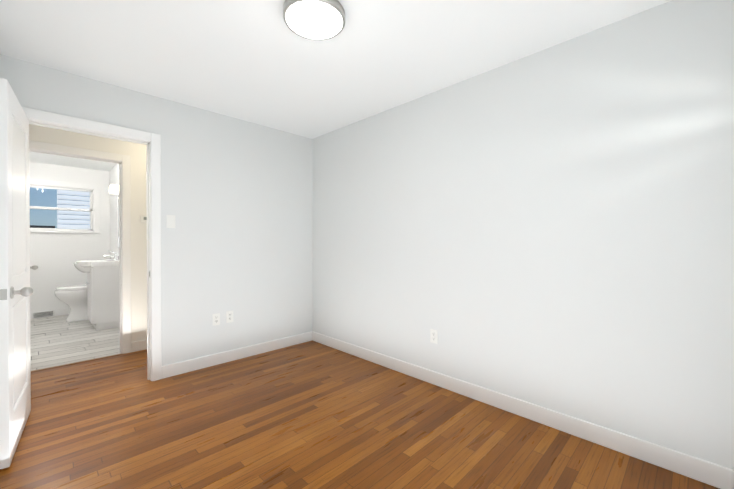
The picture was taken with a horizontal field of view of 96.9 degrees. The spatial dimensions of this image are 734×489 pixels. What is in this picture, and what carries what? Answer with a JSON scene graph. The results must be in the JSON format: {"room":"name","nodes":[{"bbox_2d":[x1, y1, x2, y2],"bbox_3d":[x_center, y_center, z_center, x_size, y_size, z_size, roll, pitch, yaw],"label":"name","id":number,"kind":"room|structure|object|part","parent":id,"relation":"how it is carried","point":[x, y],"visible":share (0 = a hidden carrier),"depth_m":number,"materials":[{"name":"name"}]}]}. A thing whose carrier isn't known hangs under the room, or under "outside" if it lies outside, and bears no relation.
{"room":"bedroom","nodes":[
{"label":"bedroom","id":0,"kind":"room"},
{"bbox_2d":[30,265,37,269],"bbox_3d":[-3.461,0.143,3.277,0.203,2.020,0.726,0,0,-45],"label":"door knob","id":1,"kind":"object","parent":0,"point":[34,267],"depth_m":3.52,"materials":[{"name":"metal"}]},
{"bbox_2d":[29,162,109,311],"bbox_3d":[-5.149,-0.066,5.211,1.854,2.440,0.120,0,0,-45],"label":"wall","id":2,"kind":"structure","parent":0,"point":[54,259],"depth_m":5.31,"materials":[{"name":"paint"}]},
{"bbox_2d":[32,310,54,318],"bbox_3d":[-5.112,1.105,5.141,0.260,0.100,0.014,0,0,-45],"label":"air vent","id":3,"kind":"object","parent":2,"relation":"attached to","point":[43,314],"visible":1,"depth_m":5.14,"materials":[{"name":"grey metal"}]},
{"bbox_2d":[30,308,69,318],"bbox_3d":[-5.102,1.105,5.170,1.614,0.100,0.014,0,0,-45],"label":"baseboard","id":4,"kind":"structure","parent":2,"relation":"attached to","point":[59,312],"depth_m":5.29,"materials":[{"name":"white paint"}]},
{"bbox_2d":[29,179,100,236],"bbox_3d":[-5.048,-0.576,5.273,1.140,0.890,0.170,0,0,-45],"label":"bathroom window","id":5,"kind":"structure","parent":2,"relation":"in","point":[94,211],"depth_m":5.40,"materials":[{"name":"white paint"}]},
{"bbox_2d":[30,315,120,370],"bbox_3d":[-4.099,1.190,4.161,1.854,0.060,3.100,0,0,-45],"label":"floor","id":6,"kind":"structure","parent":0,"point":[57,340],"depth_m":3.86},
{"bbox_2d":[54,284,88,321],"bbox_3d":[-4.340,0.706,5.032,0.716,0.899,0.420,0,0,-45],"label":"toilet","id":7,"kind":"object","parent":6,"relation":"on","point":[73,298],"visible":0.29,"depth_m":4.87,"materials":[{"name":"white ceramic"}]},
{"bbox_3d":[-4.374,0.656,4.999,0.592,0.048,0.388,0,0,-45],"label":"seat","id":8,"kind":"part","parent":7,"relation":"part of","materials":[{"name":"white ceramic"}]},
{"bbox_2d":[74,251,119,330],"bbox_3d":[-3.796,0.623,4.614,0.538,1.070,0.584,0,0,-45],"label":"bathroom vanity","id":9,"kind":"object","parent":6,"relation":"on","point":[103,304],"visible":0.96,"depth_m":4.44,"materials":[{"name":"white paint"}]},
{"bbox_2d":[103,251,117,259],"bbox_3d":[-3.703,0.157,4.704,0.178,0.140,0.054,0,0,-45],"label":"faucet","id":10,"kind":"object","parent":9,"relation":"on","point":[116,255],"depth_m":4.72,"materials":[{"name":"silver metal"}]},
{"bbox_2d":[31,353,124,371],"bbox_3d":[-2.851,1.163,3.199,0.760,0.006,0.035,0,0,-45],"label":"trim","id":11,"kind":"structure","parent":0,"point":[76,362],"depth_m":3.19,"materials":[{"name":"brown wood"}]},
{"bbox_2d":[29,124,146,341],"bbox_3d":[-2.770,-0.055,3.374,3.040,2.440,0.120,0,0,-45],"label":"wall","id":12,"kind":"structure","parent":0,"point":[136,152],"depth_m":3.54,"materials":[{"name":"paint"}]},
{"bbox_2d":[29,140,130,353],"bbox_3d":[-2.896,0.107,3.239,0.874,2.117,0.136,0,0,-45],"label":"door frame","id":13,"kind":"structure","parent":12,"relation":"attached to","point":[126,222],"depth_m":3.46,"materials":[{"name":"white paint"}]},
{"bbox_2d":[131,339,146,351],"bbox_3d":[-2.137,1.107,3.915,1.149,0.110,0.014,0,0,-45],"label":"baseboard","id":14,"kind":"structure","parent":12,"relation":"attached to","point":[140,345],"depth_m":3.55,"materials":[{"name":"white paint"}]},
{"bbox_2d":[140,215,146,222],"bbox_3d":[-2.434,-0.282,3.603,0.120,0.080,0.026,0,0,-45],"label":"thermostat","id":15,"kind":"object","parent":12,"relation":"attached to","point":[143,218],"visible":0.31,"depth_m":3.57,"materials":[{"name":"white plastic"}]},
{"bbox_2d":[109,164,118,258],"bbox_3d":[-3.484,-0.063,4.765,0.120,2.440,2.860,0,0,-45],"label":"wall","id":16,"kind":"structure","parent":0,"point":[114,174],"depth_m":5.36,"materials":[{"name":"paint"}]},
{"bbox_2d":[109,183,118,193],"bbox_3d":[-3.654,-0.828,4.747,0.140,0.160,0.320,0,0,-45],"label":"sconce","id":17,"kind":"object","parent":16,"relation":"attached to","point":[113,189],"visible":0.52,"depth_m":4.64,"materials":[{"name":"white glass"}]},
{"bbox_2d":[118,195,118,247],"bbox_3d":[-3.612,-0.343,4.791,0.022,0.800,0.540,0,0,-45],"label":"bathroom mirror","id":18,"kind":"object","parent":16,"relation":"attached to","point":[118,221],"visible":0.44,"depth_m":4.96,"materials":[{"name":"white mirror"}]},
{"bbox_2d":[0,54,312,365],"bbox_3d":[-1.916,-0.052,2.785,3.420,2.440,0.120,0,0,-45],"label":"wall","id":19,"kind":"structure","parent":0,"point":[236,201],"depth_m":3.16,"materials":[{"name":"paint"}]},
{"bbox_2d":[0,78,32,468],"bbox_3d":[-2.120,0.150,1.968,0.203,2.020,0.746,0,0,-40],"label":"door","id":20,"kind":"structure","parent":19,"relation":"in","point":[16,290],"depth_m":1.81,"materials":[{"name":"white paint"}]},
{"bbox_3d":[-1.913,0.259,1.722,0.203,0.066,0.102,0,0,-40],"label":"knob","id":21,"kind":"part","parent":20,"relation":"part of","materials":[{"name":"silver metal"}]},
{"bbox_2d":[22,107,161,380],"bbox_3d":[-2.148,0.111,2.544,0.905,2.117,0.136,0,0,-45],"label":"door frame","id":22,"kind":"structure","parent":19,"relation":"attached to","point":[60,119],"depth_m":2.78,"materials":[{"name":"white paint"}]},
{"bbox_2d":[166,215,174,227],"bbox_3d":[-1.731,-0.203,2.875,0.070,0.114,0.012,0,0,-45],"label":"light switch","id":23,"kind":"object","parent":19,"relation":"attached to","point":[170,221],"visible":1,"depth_m":2.87,"materials":[{"name":"white plastic"}]},
{"bbox_2d":[213,313,219,325],"bbox_3d":[-1.459,0.726,3.152,0.070,0.114,0.009,0,0,-45],"label":"outlet","id":24,"kind":"object","parent":19,"relation":"attached to","point":[216,318],"visible":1,"depth_m":3.15,"materials":[{"name":"white plastic"}]},
{"bbox_2d":[226,311,232,322],"bbox_3d":[-1.367,0.720,3.244,0.070,0.114,0.009,0,0,-45],"label":"outlet","id":25,"kind":"object","parent":19,"relation":"attached to","point":[229,316],"visible":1,"depth_m":3.24,"materials":[{"name":"white plastic"}]},
{"bbox_2d":[162,331,311,378],"bbox_3d":[-1.226,1.110,3.383,1.579,0.110,0.014,0,0,-45],"label":"baseboard","id":26,"kind":"structure","parent":19,"relation":"attached to","point":[178,368],"depth_m":3.24,"materials":[{"name":"white paint"}]},
{"bbox_2d":[0,0,670,170],"bbox_3d":[-1.937,-1.323,2.884,3.540,0.100,7.940,0,0,-45],"label":"ceiling","id":27,"kind":"structure","parent":0,"point":[259,62],"depth_m":2.09,"materials":[{"name":"paint"}]},
{"bbox_2d":[283,0,344,39],"bbox_3d":[-0.287,-1.235,1.782,0.336,0.062,0.336,0,0,-45],"label":"lamp","id":28,"kind":"object","parent":27,"relation":"attached to","point":[317,19],"visible":1,"depth_m":1.74,"materials":[{"name":"silver metal"}]},
{"bbox_2d":[0,340,719,488],"bbox_3d":[-0.844,1.204,1.799,3.540,0.060,4.840,0,0,-45],"label":"floor","id":29,"kind":"structure","parent":0,"point":[312,414],"depth_m":1.99,"materials":[{"name":"brown wood"}]},
{"bbox_2d":[312,0,733,469],"bbox_3d":[0.686,-0.051,2.678,0.120,2.440,3.940,0,0,-45],"label":"wall","id":30,"kind":"structure","parent":0,"point":[552,228],"depth_m":2.03,"materials":[{"name":"paint"}]},
{"bbox_2d":[430,329,437,343],"bbox_3d":[0.559,0.768,2.719,0.009,0.114,0.070,0,0,-45],"label":"electrical outlet","id":31,"kind":"object","parent":30,"relation":"attached to","point":[433,336],"visible":1,"depth_m":2.71,"materials":[{"name":"white plastic"}]},
{"bbox_2d":[312,331,733,488],"bbox_3d":[0.638,1.114,2.638,0.014,0.110,3.700,0,0,-45],"label":"baseboard","id":32,"kind":"structure","parent":30,"relation":"attached to","point":[705,471],"depth_m":2.02,"materials":[{"name":"white paint"}]},
{"label":"outside","id":33,"kind":"structure","parent":0,"visible":0},
{"bbox_2d":[30,190,89,228],"bbox_3d":[-7.680,-1.502,9.207,9.128,7.277,2.968,0,0,-45],"label":"siding","id":34,"kind":"object","parent":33,"point":[74,219],"depth_m":7.79,"materials":[{"name":"grey"}]}
]}

